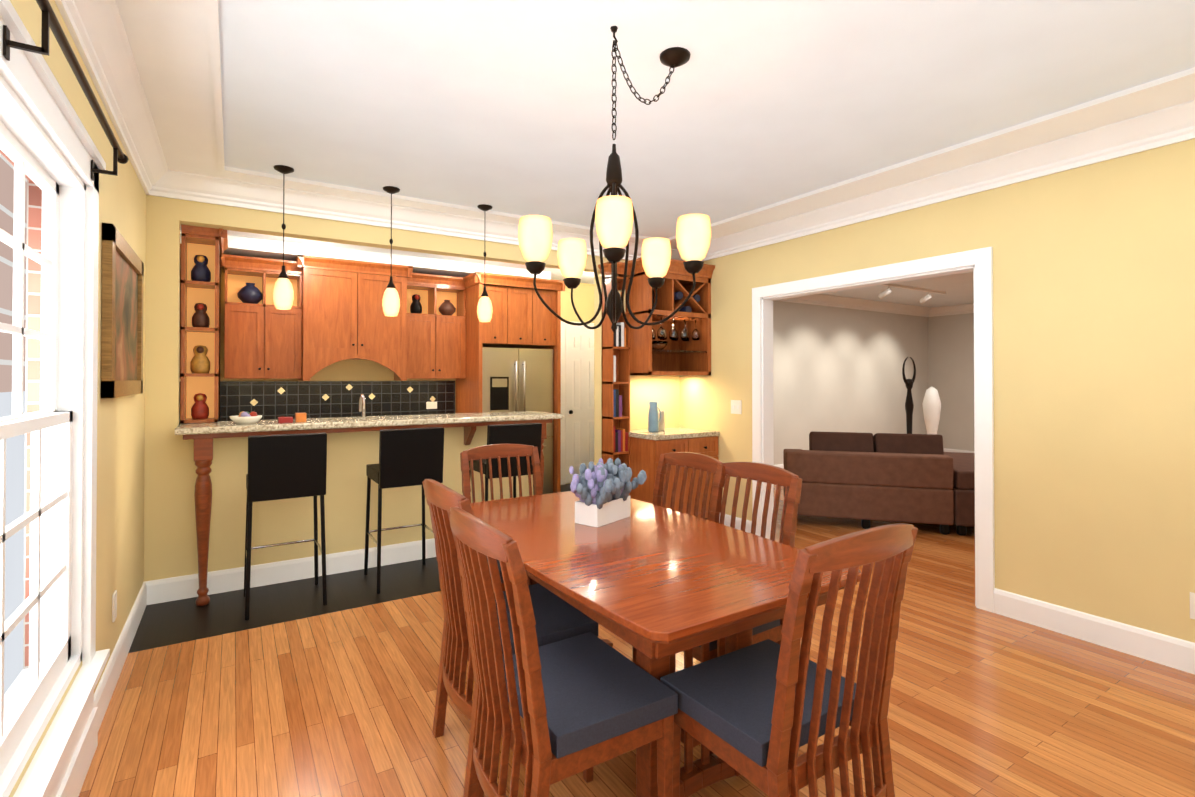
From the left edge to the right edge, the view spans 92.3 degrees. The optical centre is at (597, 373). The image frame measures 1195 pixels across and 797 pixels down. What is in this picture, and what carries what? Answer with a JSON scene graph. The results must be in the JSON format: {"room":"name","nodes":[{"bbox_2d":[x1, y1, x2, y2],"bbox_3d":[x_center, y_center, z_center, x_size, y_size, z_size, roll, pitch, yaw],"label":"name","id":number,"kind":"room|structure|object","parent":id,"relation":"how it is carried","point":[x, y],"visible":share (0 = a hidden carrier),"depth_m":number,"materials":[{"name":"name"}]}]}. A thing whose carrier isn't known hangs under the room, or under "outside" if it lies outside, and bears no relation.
{"room":"dining room","nodes":[
{"label":"dining room","id":0,"kind":"room"},
{"bbox_2d":[9,0,145,796],"bbox_3d":[-1.130,0.055,0.803,0.150,2.620,6.440,0,-1,-32],"label":"wall","id":1,"kind":"structure","parent":0,"point":[120,477],"depth_m":2.54,"materials":[{"name":"yellow paint"}]},
{"bbox_2d":[0,0,109,796],"bbox_3d":[-1.253,0.282,1.051,0.210,2.170,2.525,0,-1,-32],"label":"window unit","id":2,"kind":"structure","parent":1,"relation":"in","point":[49,151],"depth_m":1.94,"materials":[{"name":"wood"}]},
{"bbox_2d":[3,0,128,180],"bbox_3d":[-1.121,-0.771,1.058,0.085,0.152,2.710,0,-1,-32],"label":"curtain rod","id":3,"kind":"object","parent":1,"relation":"attached to","point":[50,20],"visible":1,"depth_m":1.44,"materials":[{"name":"brown metal"}]},
{"bbox_2d":[112,590,116,621],"bbox_3d":[-2.163,1.040,2.573,0.007,0.120,0.070,0,-1,-32],"label":"electrical outlet plate","id":4,"kind":"object","parent":1,"relation":"attached to","point":[114,597],"depth_m":2.55,"materials":[{"name":"white plastic"}]},
{"bbox_2d":[94,581,149,730],"bbox_3d":[-2.292,1.312,2.779,0.016,0.140,1.560,0,-1,-32],"label":"baseboard","id":5,"kind":"structure","parent":1,"relation":"attached to","point":[104,691],"depth_m":2.65,"materials":[{"name":"white wood"}]},
{"bbox_2d":[101,222,143,397],"bbox_3d":[-2.227,-0.252,2.709,0.033,0.705,0.950,0,-1,-32],"label":"picture frame","id":6,"kind":"object","parent":1,"relation":"attached to","point":[122,320],"visible":1,"depth_m":2.57,"materials":[{"name":"wood"}]},
{"bbox_2d":[54,0,229,205],"bbox_3d":[-0.898,-1.179,0.961,0.400,0.150,6.200,0,-1,-32],"label":"crown molding","id":7,"kind":"structure","parent":1,"relation":"attached to","point":[154,68],"depth_m":2.38,"materials":[{"name":"white paint"}]},
{"bbox_2d":[179,242,180,378],"bbox_3d":[-3.284,-0.463,4.661,0.330,1.000,0.895,0,-1,-32],"label":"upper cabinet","id":8,"kind":"object","parent":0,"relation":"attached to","point":[180,242],"depth_m":4.25,"materials":[{"name":"brown wood"}]},
{"bbox_2d":[235,278,266,301],"bbox_3d":[-3.241,-0.748,5.374,0.225,0.200,0.205,0,-1,-32],"label":"vase","id":9,"kind":"object","parent":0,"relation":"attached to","point":[246,290],"depth_m":5.34,"materials":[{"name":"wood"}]},
{"bbox_2d":[128,484,570,652],"bbox_3d":[-1.088,1.428,5.300,4.750,0.050,2.830,0,-1,-32],"label":"floor","id":10,"kind":"structure","parent":0,"point":[173,622],"depth_m":3.49,"materials":[{"name":"black tile"}]},
{"bbox_2d":[244,432,326,619],"bbox_3d":[-1.899,0.869,3.493,0.422,1.038,0.492,0,-1,-32],"label":"stool","id":11,"kind":"object","parent":10,"relation":"on","point":[284,466],"visible":1,"depth_m":3.31,"materials":[{"name":"black leather"}]},
{"bbox_2d":[175,411,563,605],"bbox_3d":[-1.501,0.858,4.221,2.564,1.072,0.538,0,-1,-32],"label":"breakfast bar","id":12,"kind":"object","parent":10,"relation":"on","point":[202,435],"visible":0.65,"depth_m":3.68,"materials":[{"name":"stone"}]},
{"bbox_2d":[180,224,227,422],"bbox_3d":[-2.736,-0.335,4.015,0.245,1.306,0.760,0,-1,-32],"label":"display shelf","id":13,"kind":"object","parent":12,"relation":"on","point":[203,249],"visible":0.98,"depth_m":3.79,"materials":[{"name":"brown wood"}]},
{"bbox_2d":[230,411,305,423],"bbox_3d":[-2.139,0.279,3.737,0.430,0.079,0.180,0,-1,-32],"label":"bowl","id":14,"kind":"object","parent":12,"relation":"on","point":[246,417],"visible":1,"depth_m":3.66,"materials":[{"name":"white ceramic"}]},
{"bbox_2d":[364,427,443,593],"bbox_3d":[-1.310,0.872,3.890,0.422,1.038,0.492,0,-1,-32],"label":"stool","id":15,"kind":"object","parent":10,"relation":"on","point":[411,456],"visible":0.92,"depth_m":3.70,"materials":[{"name":"black leather"}]},
{"bbox_2d":[469,423,541,500],"bbox_3d":[-0.700,0.875,4.254,0.422,1.038,0.492,0,-1,-32],"label":"stool","id":16,"kind":"object","parent":10,"relation":"on","point":[526,433],"visible":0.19,"depth_m":4.06,"materials":[{"name":"black leather"}]},
{"bbox_2d":[482,347,552,493],"bbox_3d":[-1.028,0.554,6.580,0.865,1.680,0.706,0,-1,-32],"label":"fridge","id":17,"kind":"object","parent":10,"relation":"on","point":[516,379],"visible":0.46,"depth_m":6.35,"materials":[{"name":"silver metal"}]},
{"bbox_2d":[359,394,364,416],"bbox_3d":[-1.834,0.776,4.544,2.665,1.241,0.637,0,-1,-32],"label":"faucet","id":18,"kind":"object","parent":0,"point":[362,403],"depth_m":4.43,"materials":[{"name":"silver metal"}]},
{"bbox_2d":[179,267,593,483],"bbox_3d":[-1.828,0.104,6.589,4.870,2.620,0.120,0,-1,-32],"label":"wall","id":19,"kind":"structure","parent":0,"point":[370,370],"depth_m":6.13,"materials":[{"name":"yellow paint"}]},
{"bbox_2d":[224,298,302,380],"bbox_3d":[-3.176,-0.301,5.460,0.620,0.690,0.341,0,-1,-32],"label":"upper cabinet","id":20,"kind":"object","parent":19,"relation":"attached to","point":[261,340],"depth_m":5.30,"materials":[{"name":"brown wood"}]},
{"bbox_2d":[179,381,454,424],"bbox_3d":[-2.739,0.284,5.927,2.600,0.422,0.012,0,-1,-32],"label":"tile backsplash","id":21,"kind":"structure","parent":19,"relation":"attached to","point":[268,400],"depth_m":5.93,"materials":[{"name":"black tile"}]},
{"bbox_2d":[295,254,410,361],"bbox_3d":[-2.477,-0.628,5.827,0.950,0.950,0.474,0,-1,-32],"label":"upper cabinet","id":22,"kind":"object","parent":19,"relation":"attached to","point":[342,317],"depth_m":5.60,"materials":[{"name":"brown wood"}]},
{"bbox_2d":[395,310,466,381],"bbox_3d":[-1.829,-0.294,6.314,0.670,0.690,0.341,0,-1,-32],"label":"upper cabinet","id":23,"kind":"object","parent":19,"relation":"attached to","point":[434,328],"depth_m":6.18,"materials":[{"name":"brown wood"}]},
{"bbox_2d":[459,282,514,349],"bbox_3d":[-1.266,-0.635,6.463,0.357,0.625,0.697,0,-1,-32],"label":"upper cabinet","id":24,"kind":"object","parent":19,"relation":"attached to","point":[500,331],"depth_m":6.20,"materials":[{"name":"brown wood"}]},
{"bbox_2d":[495,286,538,347],"bbox_3d":[-1.039,-0.634,6.607,0.417,0.625,0.697,0,-1,-32],"label":"upper cabinet","id":25,"kind":"object","parent":19,"relation":"attached to","point":[526,298],"depth_m":6.37,"materials":[{"name":"brown wood"}]},
{"bbox_2d":[523,290,558,348],"bbox_3d":[-0.812,-0.633,6.752,0.357,0.625,0.697,0,-1,-32],"label":"upper cabinet","id":26,"kind":"object","parent":19,"relation":"attached to","point":[548,322],"depth_m":6.52,"materials":[{"name":"brown wood"}]},
{"bbox_2d":[561,321,593,484],"bbox_3d":[-0.164,0.371,7.519,0.700,2.100,0.082,0,-1,-32],"label":"pantry door","id":27,"kind":"structure","parent":19,"relation":"in","point":[577,395],"depth_m":7.47,"materials":[{"name":"white wood"}]},
{"bbox_2d":[144,195,679,580],"bbox_3d":[-0.935,0.087,4.668,4.320,2.620,0.120,0,-1,-32],"label":"wall","id":28,"kind":"structure","parent":0,"point":[170,534],"depth_m":3.79,"materials":[{"name":"yellow paint"}]},
{"bbox_2d":[150,538,435,604],"bbox_3d":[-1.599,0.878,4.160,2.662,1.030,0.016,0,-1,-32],"label":"baseboard","id":29,"kind":"structure","parent":28,"relation":"attached to","point":[220,581],"depth_m":3.83,"materials":[{"name":"white wood"}]},
{"bbox_2d":[230,167,652,260],"bbox_3d":[-0.891,-1.150,4.441,3.300,0.150,0.330,0,-1,-32],"label":"crown molding","id":30,"kind":"structure","parent":28,"relation":"attached to","point":[249,189],"depth_m":4.09,"materials":[{"name":"white paint"}]},
{"bbox_2d":[435,298,458,313],"bbox_3d":[-1.667,-0.729,6.372,0.189,0.180,0.185,0,-1,-32],"label":"vase","id":31,"kind":"object","parent":0,"relation":"attached to","point":[442,305],"depth_m":6.35,"materials":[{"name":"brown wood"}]},
{"bbox_2d":[78,485,1194,796],"bbox_3d":[3.270,1.419,4.263,11.000,0.050,7.350,0,-1,-32],"label":"floor","id":32,"kind":"structure","parent":0,"point":[982,703],"depth_m":2.34,"materials":[{"name":"brown wood"}]},
{"bbox_2d":[460,444,541,590],"bbox_3d":[-0.409,0.885,2.937,0.464,1.004,0.533,0,-1,-32],"label":"chair","id":33,"kind":"object","parent":32,"relation":"on","point":[489,452],"visible":0.27,"depth_m":3.13,"materials":[{"name":"brown wood"}]},
{"bbox_2d":[422,479,597,796],"bbox_3d":[-0.345,0.878,2.123,0.533,1.004,0.464,0,-1,-32],"label":"chair","id":34,"kind":"object","parent":32,"relation":"on","point":[557,618],"visible":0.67,"depth_m":2.03,"materials":[{"name":"brown wood"}]},
{"bbox_2d":[447,507,677,796],"bbox_3d":[-0.126,0.874,1.646,0.533,1.004,0.464,0,-1,-32],"label":"chair","id":35,"kind":"object","parent":32,"relation":"on","point":[585,703],"visible":1,"depth_m":1.52,"materials":[{"name":"brown wood"}]},
{"bbox_2d":[598,258,719,519],"bbox_3d":[0.567,0.199,5.203,0.964,2.405,0.578,0,-1,-32],"label":"hutch","id":36,"kind":"object","parent":32,"relation":"on","point":[678,343],"visible":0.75,"depth_m":5.15,"materials":[{"name":"brown wood"}]},
{"bbox_2d":[648,402,664,431],"bbox_3d":[0.546,0.388,5.255,0.213,0.270,0.132,0,-1,-32],"label":"vase","id":37,"kind":"object","parent":36,"relation":"on","point":[656,420],"visible":1,"depth_m":5.18,"materials":[{"name":"blue metal"}]},
{"bbox_2d":[470,491,861,796],"bbox_3d":[0.059,1.002,2.272,0.920,0.748,1.640,0,-1,-32],"label":"dining table","id":38,"kind":"object","parent":32,"relation":"on","point":[658,588],"visible":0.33,"depth_m":1.83,"materials":[{"name":"brown wood"}]},
{"bbox_2d":[569,458,646,526],"bbox_3d":[0.029,0.498,2.473,0.370,0.259,0.353,0,-1,-32],"label":"planter","id":39,"kind":"object","parent":38,"relation":"on","point":[600,490],"visible":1,"depth_m":2.41,"materials":[{"name":"white ceramic"}]},
{"bbox_2d":[633,452,725,663],"bbox_3d":[0.259,0.882,2.624,0.533,1.004,0.464,0,-1,-32],"label":"chair","id":40,"kind":"object","parent":32,"relation":"on","point":[702,463],"visible":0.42,"depth_m":2.74,"materials":[{"name":"brown wood"}]},
{"bbox_2d":[632,462,801,753],"bbox_3d":[0.477,0.879,2.289,0.533,1.004,0.464,0,-1,-32],"label":"chair","id":41,"kind":"object","parent":32,"relation":"on","point":[770,475],"visible":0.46,"depth_m":2.32,"materials":[{"name":"brown wood"}]},
{"bbox_2d":[660,523,917,796],"bbox_3d":[0.522,0.873,1.581,0.464,1.004,0.533,0,-1,-32],"label":"chair","id":42,"kind":"object","parent":32,"relation":"on","point":[759,714],"visible":1,"depth_m":1.43,"materials":[{"name":"brown wood"}]},
{"bbox_2d":[783,431,974,535],"bbox_3d":[3.086,0.982,5.734,2.330,0.848,1.500,0,-1,17],"label":"sofa","id":43,"kind":"object","parent":32,"relation":"on","point":[866,478],"visible":0.67,"depth_m":5.16,"materials":[{"name":"fabric"}]},
{"bbox_2d":[922,387,940,433],"bbox_3d":[4.788,0.802,8.222,0.240,1.250,0.234,0,-1,-32],"label":"vase","id":44,"kind":"object","parent":32,"relation":"on","point":[931,403],"visible":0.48,"depth_m":8.15,"materials":[{"name":"white ceramic"}]},
{"bbox_3d":[3.905,1.119,7.185,0.520,0.600,0.520,0,-1,-32],"label":"side table","id":45,"kind":"object","parent":32,"relation":"on","visible":0},
{"bbox_2d":[902,357,915,433],"bbox_3d":[3.905,0.302,7.192,0.283,1.032,0.160,0,-1,-32],"label":"figure sculpture","id":46,"kind":"object","parent":45,"relation":"on","point":[909,406],"visible":0.77,"depth_m":7.16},
{"bbox_2d":[180,0,1194,307],"bbox_3d":[3.003,-1.272,4.679,11.270,0.100,8.540,0,-1,-32],"label":"ceiling","id":47,"kind":"structure","parent":0,"point":[504,106],"depth_m":2.50,"materials":[{"name":"white paint"}]},
{"bbox_2d":[272,165,293,309],"bbox_3d":[-1.879,-0.810,3.438,0.114,0.844,0.114,0,-1,-32],"label":"pendant light","id":48,"kind":"object","parent":47,"relation":"hanging from","point":[283,295],"visible":1,"depth_m":3.41,"materials":[{"name":"white glass"}]},
{"bbox_2d":[382,186,399,316],"bbox_3d":[-1.368,-0.807,3.809,0.114,0.844,0.114,0,-1,-32],"label":"pendant light","id":49,"kind":"object","parent":47,"relation":"hanging from","point":[390,303],"visible":1,"depth_m":3.78,"materials":[{"name":"white glass"}]},
{"bbox_2d":[477,204,492,321],"bbox_3d":[-0.824,-0.804,4.202,0.114,0.844,0.114,0,-1,-32],"label":"pendant light","id":50,"kind":"object","parent":47,"relation":"hanging from","point":[484,310],"visible":1,"depth_m":4.17,"materials":[{"name":"white glass"}]},
{"bbox_2d":[518,26,710,332],"bbox_3d":[0.058,-0.694,2.089,0.694,1.100,0.641,0,-1,-32],"label":"chandelier","id":51,"kind":"object","parent":47,"relation":"hanging from","point":[614,215],"visible":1,"depth_m":2.03,"materials":[{"name":"brown metal"}]},
{"bbox_2d":[834,283,945,303],"bbox_3d":[3.757,-1.103,7.624,3.000,0.188,0.167,0,-1,-32],"label":"track light","id":52,"kind":"object","parent":47,"relation":"attached to","point":[887,291],"visible":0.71,"depth_m":7.90,"materials":[{"name":"white metal"}]},
{"bbox_2d":[773,300,927,464],"bbox_3d":[3.376,0.122,8.765,6.250,2.620,0.120,0,-1,-32],"label":"wall","id":53,"kind":"structure","parent":0,"point":[836,369],"depth_m":8.99,"materials":[{"name":"grey paint"}]},
{"bbox_2d":[774,294,929,315],"bbox_3d":[3.329,-1.114,8.607,5.990,0.150,0.115,0,-1,-32],"label":"crown molding","id":54,"kind":"structure","parent":53,"relation":"attached to","point":[815,299],"depth_m":9.13,"materials":[{"name":"white paint"}]},
{"bbox_2d":[680,139,1194,642],"bbox_3d":[2.563,0.074,3.074,0.120,2.620,6.320,0,-1,-32],"label":"wall","id":55,"kind":"structure","parent":0,"point":[1094,389],"depth_m":3.03,"materials":[{"name":"yellow paint"}]},
{"bbox_2d":[719,514,751,532],"bbox_3d":[1.220,1.331,5.054,0.016,0.140,0.400,0,-1,-32],"label":"baseboard","id":56,"kind":"structure","parent":55,"relation":"attached to","point":[727,520],"depth_m":5.03,"materials":[{"name":"white paint"}]},
{"bbox_2d":[731,400,741,413],"bbox_3d":[1.221,0.291,5.064,0.011,0.120,0.120,0,-1,-32],"label":"light switch","id":57,"kind":"object","parent":55,"relation":"attached to","point":[736,406],"depth_m":5.06,"materials":[{"name":"white plastic"}]},
{"bbox_2d":[752,247,994,612],"bbox_3d":[1.875,0.328,4.157,0.160,2.130,1.830,0,-1,-32],"label":"trim","id":58,"kind":"structure","parent":55,"relation":"attached to","point":[978,263],"depth_m":3.57,"materials":[{"name":"white wood"}]},
{"bbox_2d":[667,67,1194,260],"bbox_3d":[2.282,-1.162,2.977,0.470,0.150,6.200,0,-1,-32],"label":"crown molding","id":59,"kind":"structure","parent":55,"relation":"attached to","point":[1160,112],"depth_m":3.22,"materials":[{"name":"white paint"}]},
{"bbox_2d":[994,588,1194,673],"bbox_3d":[3.221,1.304,1.900,0.016,0.140,3.410,0,-1,-32],"label":"baseboard","id":60,"kind":"structure","parent":55,"relation":"attached to","point":[1148,644],"depth_m":2.92,"materials":[{"name":"white wood"}]},
{"bbox_2d":[1190,592,1194,618],"bbox_3d":[2.762,1.070,2.630,0.009,0.120,0.070,0,-1,-32],"label":"electrical outlet plate","id":61,"kind":"object","parent":55,"relation":"attached to","point":[1192,595],"depth_m":2.65,"materials":[{"name":"white plastic"}]},
{"bbox_2d":[928,313,973,450],"bbox_3d":[7.997,0.109,7.202,0.120,2.620,7.470,0,-1,-32],"label":"wall","id":62,"kind":"structure","parent":0,"point":[951,359],"depth_m":9.95,"materials":[{"name":"grey paint"}]},
{"bbox_2d":[926,304,973,316],"bbox_3d":[7.866,-1.126,7.200,0.115,0.150,7.350,0,-1,-32],"label":"crown molding","id":63,"kind":"structure","parent":62,"relation":"attached to","point":[964,308],"depth_m":9.93,"materials":[{"name":"white paint"}]},
{"bbox_2d":[943,448,973,452],"bbox_3d":[7.908,1.349,7.206,0.016,0.140,7.350,0,-1,-32],"label":"baseboard","id":64,"kind":"structure","parent":62,"relation":"attached to","point":[945,449],"depth_m":9.90,"materials":[{"name":"white wood"}]},
{"label":"outside","id":65,"kind":"structure","parent":0,"visible":0},
{"bbox_2d":[0,155,26,694],"bbox_3d":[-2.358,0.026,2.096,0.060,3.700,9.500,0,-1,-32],"label":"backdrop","id":66,"kind":"structure","parent":65,"point":[14,551],"depth_m":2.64,"materials":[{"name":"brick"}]}
]}

